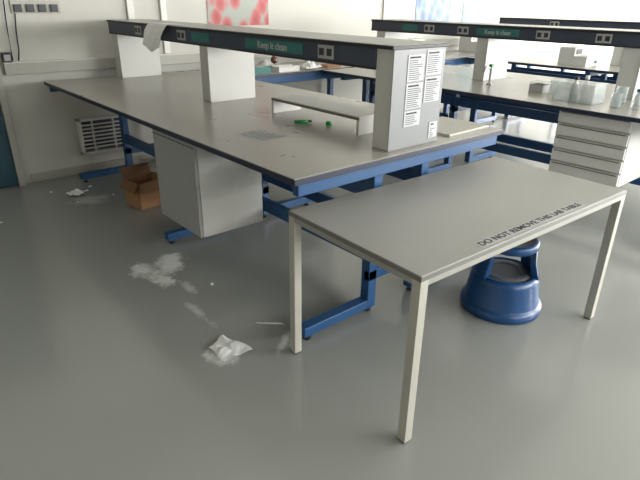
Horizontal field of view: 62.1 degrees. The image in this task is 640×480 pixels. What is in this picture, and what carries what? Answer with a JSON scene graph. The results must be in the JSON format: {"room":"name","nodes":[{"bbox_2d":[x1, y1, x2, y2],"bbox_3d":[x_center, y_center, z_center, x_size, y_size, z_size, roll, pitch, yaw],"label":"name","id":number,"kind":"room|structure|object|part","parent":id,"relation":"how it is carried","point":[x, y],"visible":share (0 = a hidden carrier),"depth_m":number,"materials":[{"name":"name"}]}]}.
{"room":"laboratory","nodes":[
{"label":"laboratory","id":0,"kind":"room"},
{"bbox_2d":[0,108,639,479],"bbox_3d":[3.954,-0.361,4.866,18.000,0.100,8.800,-19,31,-37],"label":"floor","id":1,"kind":"structure","parent":0,"point":[109,370],"depth_m":2.54,"materials":[{"name":"concrete"}]},
{"bbox_2d":[66,188,84,195],"bbox_3d":[-2.125,-0.420,4.620,0.147,0.043,0.147,18,30,34],"label":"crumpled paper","id":2,"kind":"object","parent":1,"relation":"on","point":[76,191],"visible":1,"depth_m":4.61,"materials":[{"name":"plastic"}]},
{"bbox_2d":[119,162,160,210],"bbox_3d":[-1.427,-0.447,4.402,0.322,0.301,0.388,20,31,36],"label":"cardboard box","id":3,"kind":"object","parent":1,"relation":"on","point":[140,184],"visible":0.74,"depth_m":4.35,"materials":[{"name":"brown cardboard"}]},
{"bbox_2d":[209,335,251,360],"bbox_3d":[-0.456,0.524,2.609,0.205,0.022,0.165,20,31,36],"label":"crumpled paper","id":4,"kind":"object","parent":1,"relation":"on","point":[224,347],"visible":1,"depth_m":2.60,"materials":[{"name":"white paper"}]},
{"bbox_2d":[255,322,282,323],"bbox_3d":[-0.270,0.442,2.824,0.149,0.008,0.008,1,24,1],"label":"straw","id":5,"kind":"object","parent":1,"relation":"on","point":[255,322],"visible":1,"depth_m":2.82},
{"bbox_2d":[44,70,502,339],"bbox_3d":[-0.668,-0.597,4.026,1.540,0.902,3.520,-19,31,-37],"label":"lab bench","id":6,"kind":"object","parent":1,"relation":"on","point":[315,156],"visible":0.64,"depth_m":3.01,"materials":[{"name":"laminate"}]},
{"bbox_2d":[152,129,262,237],"bbox_3d":[-0.694,-0.413,3.303,0.442,0.581,0.520,-19,31,-37],"label":"base cabinet","id":7,"kind":"object","parent":6,"relation":"attached to","point":[207,193],"visible":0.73,"depth_m":3.14,"materials":[{"name":"white laminate"}]},
{"bbox_2d":[233,129,287,141],"bbox_3d":[-0.321,-0.569,2.879,0.250,0.001,0.200,22,32,39],"label":"instruction sheet","id":8,"kind":"object","parent":6,"relation":"on","point":[261,135],"visible":1,"depth_m":2.87,"materials":[{"name":"paper"}]},
{"bbox_2d":[44,70,502,186],"bbox_3d":[-0.662,-0.994,3.847,1.540,0.030,3.520,-19,31,-37],"label":"countertop","id":9,"kind":"structure","parent":6,"relation":"on","point":[172,104],"depth_m":3.09,"materials":[{"name":"laminate"}]},
{"bbox_2d":[106,19,447,151],"bbox_3d":[-0.645,-1.248,3.781,0.395,0.488,3.450,-19,31,-37],"label":"shelf","id":10,"kind":"object","parent":6,"relation":"on","point":[409,73],"visible":0.98,"depth_m":2.83,"materials":[{"name":"laminate"}]},
{"bbox_2d":[143,23,183,51],"bbox_3d":[-1.204,-1.553,4.084,0.194,0.205,0.348,-19,31,-37],"label":"paper sheet","id":11,"kind":"object","parent":10,"relation":"on","point":[153,31],"visible":1,"depth_m":4.05,"materials":[{"name":"white paper"}]},
{"bbox_2d":[294,120,311,122],"bbox_3d":[-0.101,-0.707,3.167,0.104,0.020,0.020,-4,25,-10],"label":"marker","id":12,"kind":"object","parent":6,"relation":"on","point":[295,121],"visible":1,"depth_m":3.16,"materials":[{"name":"plastic"}]},
{"bbox_2d":[271,94,373,135],"bbox_3d":[0.036,-0.771,3.216,0.231,0.101,0.804,-19,31,-37],"label":"shelf","id":13,"kind":"object","parent":6,"relation":"on","point":[364,116],"visible":0.83,"depth_m":3.13,"materials":[{"name":"white laminate"}]},
{"bbox_2d":[437,116,488,136],"bbox_3d":[0.738,-0.670,3.120,0.400,0.013,0.341,-19,31,-37],"label":"board","id":14,"kind":"object","parent":6,"relation":"on","point":[447,126],"visible":0.71,"depth_m":3.08,"materials":[{"name":"white plastic"}]},
{"bbox_2d":[255,44,564,116],"bbox_3d":[1.569,-2.129,7.490,6.580,0.902,0.750,-19,31,-37],"label":"bench","id":15,"kind":"object","parent":1,"relation":"on","point":[452,57],"visible":0.12,"depth_m":6.25,"materials":[{"name":"laminate"}]},
{"bbox_2d":[254,66,270,74],"bbox_3d":[-0.602,-1.680,5.253,0.220,0.065,0.100,-19,31,-37],"label":"glove box","id":16,"kind":"object","parent":15,"relation":"on","point":[258,69],"visible":0.64,"depth_m":5.23,"materials":[{"name":"teal cardboard"}]},
{"bbox_2d":[254,60,280,66],"bbox_3d":[-0.563,-1.877,5.636,0.318,0.082,0.231,-19,31,-37],"label":"bubble wrap","id":17,"kind":"object","parent":15,"relation":"on","point":[262,62],"visible":0.76,"depth_m":5.60,"materials":[{"name":"plastic"}]},
{"bbox_2d":[271,56,276,63],"bbox_3d":[-0.507,-1.990,5.852,0.070,0.140,0.070,-19,31,-37],"label":"bottle","id":18,"kind":"object","parent":15,"relation":"on","point":[273,58],"visible":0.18,"depth_m":5.83,"materials":[{"name":"orange glass"}]},
{"bbox_2d":[272,64,299,71],"bbox_3d":[-0.350,-1.766,5.465,0.272,0.055,0.132,-19,31,-37],"label":"box","id":19,"kind":"object","parent":15,"relation":"on","point":[288,67],"visible":1,"depth_m":5.43,"materials":[{"name":"white cardboard"}]},
{"bbox_2d":[299,61,322,68],"bbox_3d":[-0.106,-1.872,5.659,0.251,0.075,0.192,-19,31,-37],"label":"bag","id":20,"kind":"object","parent":15,"relation":"on","point":[308,64],"visible":0.92,"depth_m":5.64,"materials":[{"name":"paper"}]},
{"bbox_2d":[318,63,340,67],"bbox_3d":[0.105,-1.925,5.864,0.140,0.028,0.250,18,30,34],"label":"lid","id":21,"kind":"object","parent":15,"relation":"on","point":[326,65],"visible":0.67,"depth_m":5.80,"materials":[{"name":"cardboard"}]},
{"bbox_2d":[255,44,563,78],"bbox_3d":[1.574,-2.526,7.311,6.580,0.030,0.750,-19,31,-37],"label":"countertop","id":22,"kind":"structure","parent":15,"relation":"on","point":[451,54],"depth_m":6.97,"materials":[{"name":"laminate"}]},
{"bbox_2d":[408,38,424,40],"bbox_3d":[1.246,-2.524,6.993,0.340,0.220,0.343,-19,31,-37],"label":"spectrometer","id":23,"kind":"object","parent":15,"relation":"on","point":[408,38],"visible":0.07,"depth_m":7.01,"materials":[{"name":"white plastic"}]},
{"bbox_2d":[458,37,476,51],"bbox_3d":[2.401,-2.974,7.975,0.500,0.260,0.383,-19,31,-37],"label":"instrument","id":24,"kind":"object","parent":15,"relation":"on","point":[468,44],"visible":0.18,"depth_m":7.86,"materials":[{"name":"white plastic"}]},
{"bbox_2d":[288,157,626,443],"bbox_3d":[0.683,0.150,2.610,1.500,0.741,0.764,-17,30,-35],"label":"table","id":25,"kind":"object","parent":1,"relation":"on","point":[424,230],"visible":0.98,"depth_m":2.29,"materials":[{"name":"laminate"}]},
{"bbox_3d":[-0.113,0.221,2.456,0.040,0.718,0.040,-17,30,-35],"label":"leg","id":26,"kind":"part","parent":25,"relation":"part of","materials":[{"name":"beige metal"}]},
{"bbox_3d":[0.335,0.459,1.943,0.040,0.718,0.040,-17,30,-35],"label":"leg","id":27,"kind":"part","parent":25,"relation":"part of","materials":[{"name":"beige metal"}]},
{"bbox_3d":[0.687,-0.157,2.472,1.496,0.023,0.760,-17,30,-35],"label":"frame","id":28,"kind":"part","parent":25,"relation":"part of","materials":[{"name":"metal"}]},
{"bbox_3d":[1.478,0.100,2.773,0.040,0.718,0.040,-17,30,-35],"label":"leg","id":29,"kind":"part","parent":25,"relation":"part of","materials":[{"name":"beige metal"}]},
{"bbox_2d":[323,65,639,185],"bbox_3d":[1.768,-1.006,5.008,1.540,0.902,3.550,-19,31,-37],"label":"lab bench","id":30,"kind":"object","parent":1,"relation":"on","point":[511,95],"visible":0.41,"depth_m":4.74,"materials":[{"name":"laminate"}]},
{"bbox_2d":[323,65,639,122],"bbox_3d":[1.773,-1.403,4.829,1.540,0.030,3.550,-19,31,-37],"label":"countertop","id":31,"kind":"structure","parent":30,"relation":"on","point":[594,98],"depth_m":4.42,"materials":[{"name":"laminate"}]},
{"bbox_2d":[483,64,493,84],"bbox_3d":[1.483,-1.464,4.708,0.142,0.173,0.050,-19,31,-37],"label":"tap","id":32,"kind":"object","parent":30,"relation":"on","point":[490,66],"visible":1,"depth_m":4.71,"materials":[{"name":"metal"}]},
{"bbox_2d":[371,19,639,99],"bbox_3d":[1.714,-1.740,4.943,0.400,0.488,3.100,-19,31,-37],"label":"shelf","id":33,"kind":"object","parent":30,"relation":"on","point":[493,39],"visible":1,"depth_m":4.70,"materials":[{"name":"laminate"}]},
{"bbox_2d":[529,83,549,92],"bbox_3d":[1.821,-1.273,4.405,0.120,0.083,0.120,-19,31,-37],"label":"tip box","id":34,"kind":"object","parent":30,"relation":"on","point":[536,87],"visible":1,"depth_m":4.38,"materials":[{"name":"plastic"}]},
{"bbox_2d":[548,111,639,187],"bbox_3d":[2.086,-0.719,3.933,0.486,0.471,0.510,-19,31,-37],"label":"drawer unit","id":35,"kind":"object","parent":30,"relation":"attached to","point":[602,150],"visible":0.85,"depth_m":3.77,"materials":[{"name":"white metal"}]},
{"bbox_2d":[633,92,639,106],"bbox_3d":[2.304,-1.027,3.829,0.060,0.120,0.060,-19,31,-37],"label":"bottle","id":36,"kind":"object","parent":30,"relation":"on","point":[637,97],"visible":0.84,"depth_m":3.82,"materials":[{"name":"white plastic"}]},
{"bbox_3d":[1.934,-1.107,3.964,0.212,0.145,0.312,-19,31,-37],"label":"plastic container","id":37,"kind":"object","parent":30,"relation":"on","visible":0},
{"bbox_2d":[568,76,579,99],"bbox_3d":[1.924,-1.145,4.010,0.060,0.170,0.060,-19,31,-37],"label":"bottle","id":38,"kind":"object","parent":37,"relation":"in","point":[575,86],"visible":1,"depth_m":4.00,"materials":[{"name":"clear plastic"}]},
{"bbox_2d":[460,237,541,324],"bbox_3d":[1.026,0.175,2.947,0.436,0.418,0.436,-19,31,-37],"label":"step stool","id":39,"kind":"object","parent":1,"relation":"on","point":[499,290],"visible":0.72,"depth_m":2.85,"materials":[{"name":"blue plastic"}]},
{"bbox_2d":[467,52,619,122],"bbox_3d":[3.649,-1.687,6.575,1.540,0.902,3.400,-19,31,-37],"label":"lab bench","id":40,"kind":"object","parent":1,"relation":"on","point":[598,73],"visible":0.33,"depth_m":6.80,"materials":[{"name":"laminate"}]},
{"bbox_2d":[467,52,619,74],"bbox_3d":[3.654,-2.084,6.395,1.540,0.030,3.400,-19,31,-37],"label":"countertop","id":41,"kind":"structure","parent":40,"relation":"on","point":[545,60],"depth_m":6.58,"materials":[{"name":"laminate"}]},
{"bbox_2d":[499,17,639,65],"bbox_3d":[3.711,-2.338,6.330,0.400,0.488,3.400,-19,31,-37],"label":"shelf","id":42,"kind":"object","parent":40,"relation":"on","point":[516,47],"visible":0.52,"depth_m":6.61,"materials":[{"name":"laminate"}]},
{"bbox_2d":[557,46,598,66],"bbox_3d":[3.090,-2.196,6.346,0.300,0.200,0.343,-19,31,-37],"label":"laboratory balance","id":43,"kind":"object","parent":40,"relation":"on","point":[568,55],"visible":1,"depth_m":6.28,"materials":[{"name":"white plastic"}]},
{"bbox_2d":[0,0,639,182],"bbox_3d":[1.064,-3.161,7.333,18.000,2.900,0.150,-19,31,-37],"label":"wall","id":44,"kind":"structure","parent":0,"point":[43,120],"depth_m":5.05,"materials":[{"name":"white paint"}]},
{"bbox_2d":[0,52,12,61],"bbox_3d":[-2.624,-1.530,4.449,0.070,0.075,0.055,-19,31,-37],"label":"switch box","id":45,"kind":"object","parent":44,"relation":"attached to","point":[5,56],"visible":1,"depth_m":4.43,"materials":[{"name":"white plastic"}]},
{"bbox_2d":[0,105,18,187],"bbox_3d":[-3.078,-1.319,4.146,0.910,2.040,0.040,-19,31,-37],"label":"leaf","id":46,"kind":"object","parent":44,"relation":"attached to","point":[8,176],"visible":1,"depth_m":4.70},
{"bbox_2d":[0,69,25,186],"bbox_3d":[-3.077,-1.339,4.115,1.045,2.120,0.070,-19,31,-37],"label":"frame","id":47,"kind":"object","parent":44,"relation":"attached to","point":[3,98],"visible":1,"depth_m":4.63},
{"bbox_2d":[9,0,60,12],"bbox_3d":[-2.398,-1.970,4.490,0.390,0.100,0.030,-19,31,-37],"label":"strip","id":48,"kind":"object","parent":44,"relation":"attached to","point":[17,6],"visible":1,"depth_m":4.48,"materials":[{"name":"plastic"}]},
{"bbox_2d":[3,0,19,60],"bbox_3d":[-2.557,-1.767,4.412,0.101,0.532,0.031,-19,31,-37],"label":"power cable","id":49,"kind":"object","parent":48,"relation":"attached to","point":[3,0],"visible":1,"depth_m":4.43,"materials":[{"name":"plastic"}]},
{"bbox_2d":[75,114,122,154],"bbox_3d":[-2.101,-1.032,5.155,0.450,0.330,0.100,-19,31,-37],"label":"air vent","id":50,"kind":"object","parent":44,"relation":"in","point":[96,134],"visible":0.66,"depth_m":5.13,"materials":[{"name":"white paint"}]},
{"bbox_2d":[2,52,199,74],"bbox_3d":[-1.945,-1.684,5.035,1.880,0.102,0.053,-19,31,-37],"label":"trim","id":51,"kind":"structure","parent":44,"relation":"attached to","point":[75,64],"depth_m":4.80,"materials":[{"name":"white paint"}]},
{"bbox_2d":[125,0,134,18],"bbox_3d":[-1.775,-2.631,4.776,0.060,1.835,0.025,-19,31,-37],"label":"trim","id":52,"kind":"structure","parent":44,"relation":"attached to","point":[129,3],"depth_m":4.98,"materials":[{"name":"white paint"}]},
{"bbox_2d":[159,0,170,52],"bbox_3d":[-1.524,-2.716,4.973,0.060,1.835,0.025,-19,31,-37],"label":"trim","id":53,"kind":"structure","parent":44,"relation":"attached to","point":[162,3],"depth_m":5.20,"materials":[{"name":"white paint"}]},
{"bbox_2d":[206,0,268,25],"bbox_3d":[-0.870,-2.578,5.666,0.770,0.540,0.006,-19,31,-37],"label":"poster","id":54,"kind":"object","parent":44,"relation":"attached to","point":[219,12],"visible":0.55,"depth_m":5.71,"materials":[{"name":"red paper"}]},
{"bbox_2d":[31,75,612,181],"bbox_3d":[2.639,-2.373,9.064,13.950,0.080,0.015,-19,31,-37],"label":"baseboard","id":55,"kind":"structure","parent":44,"relation":"attached to","point":[47,175],"depth_m":5.19,"materials":[{"name":"grey plastic"}]},
{"bbox_2d":[254,38,459,58],"bbox_3d":[3.384,-3.498,9.220,12.050,0.100,0.050,-19,31,-37],"label":"trim","id":56,"kind":"structure","parent":44,"relation":"attached to","point":[451,42],"depth_m":7.95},
{"bbox_2d":[382,0,387,18],"bbox_3d":[0.870,-3.531,6.851,0.060,1.835,0.025,-19,31,-37],"label":"trim","id":57,"kind":"structure","parent":44,"relation":"attached to","point":[384,15],"depth_m":7.05,"materials":[{"name":"white paint"}]},
{"bbox_2d":[415,0,451,20],"bbox_3d":[1.649,-3.435,7.643,0.800,0.540,0.006,-19,31,-37],"label":"poster","id":58,"kind":"object","parent":44,"relation":"attached to","point":[435,10],"visible":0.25,"depth_m":7.68,"materials":[{"name":"paper"}]},
{"bbox_2d":[461,0,495,22],"bbox_3d":[2.504,-3.713,8.320,0.850,0.570,0.006,-19,31,-37],"label":"window","id":59,"kind":"structure","parent":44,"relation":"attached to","point":[478,11],"depth_m":8.35,"materials":[{"name":"white glass"}]},
{"bbox_2d":[576,0,581,18],"bbox_3d":[5.041,-4.950,10.126,0.060,1.835,0.025,-19,31,-37],"label":"trim","id":60,"kind":"structure","parent":44,"relation":"attached to","point":[580,1],"depth_m":10.32,"materials":[{"name":"white paint"}]},
{"bbox_2d":[587,0,610,19],"bbox_3d":[5.714,-4.755,10.863,0.900,0.580,0.006,-19,31,-37],"label":"window","id":61,"kind":"structure","parent":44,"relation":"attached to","point":[598,9],"depth_m":10.87,"materials":[{"name":"white glass"}]}
]}

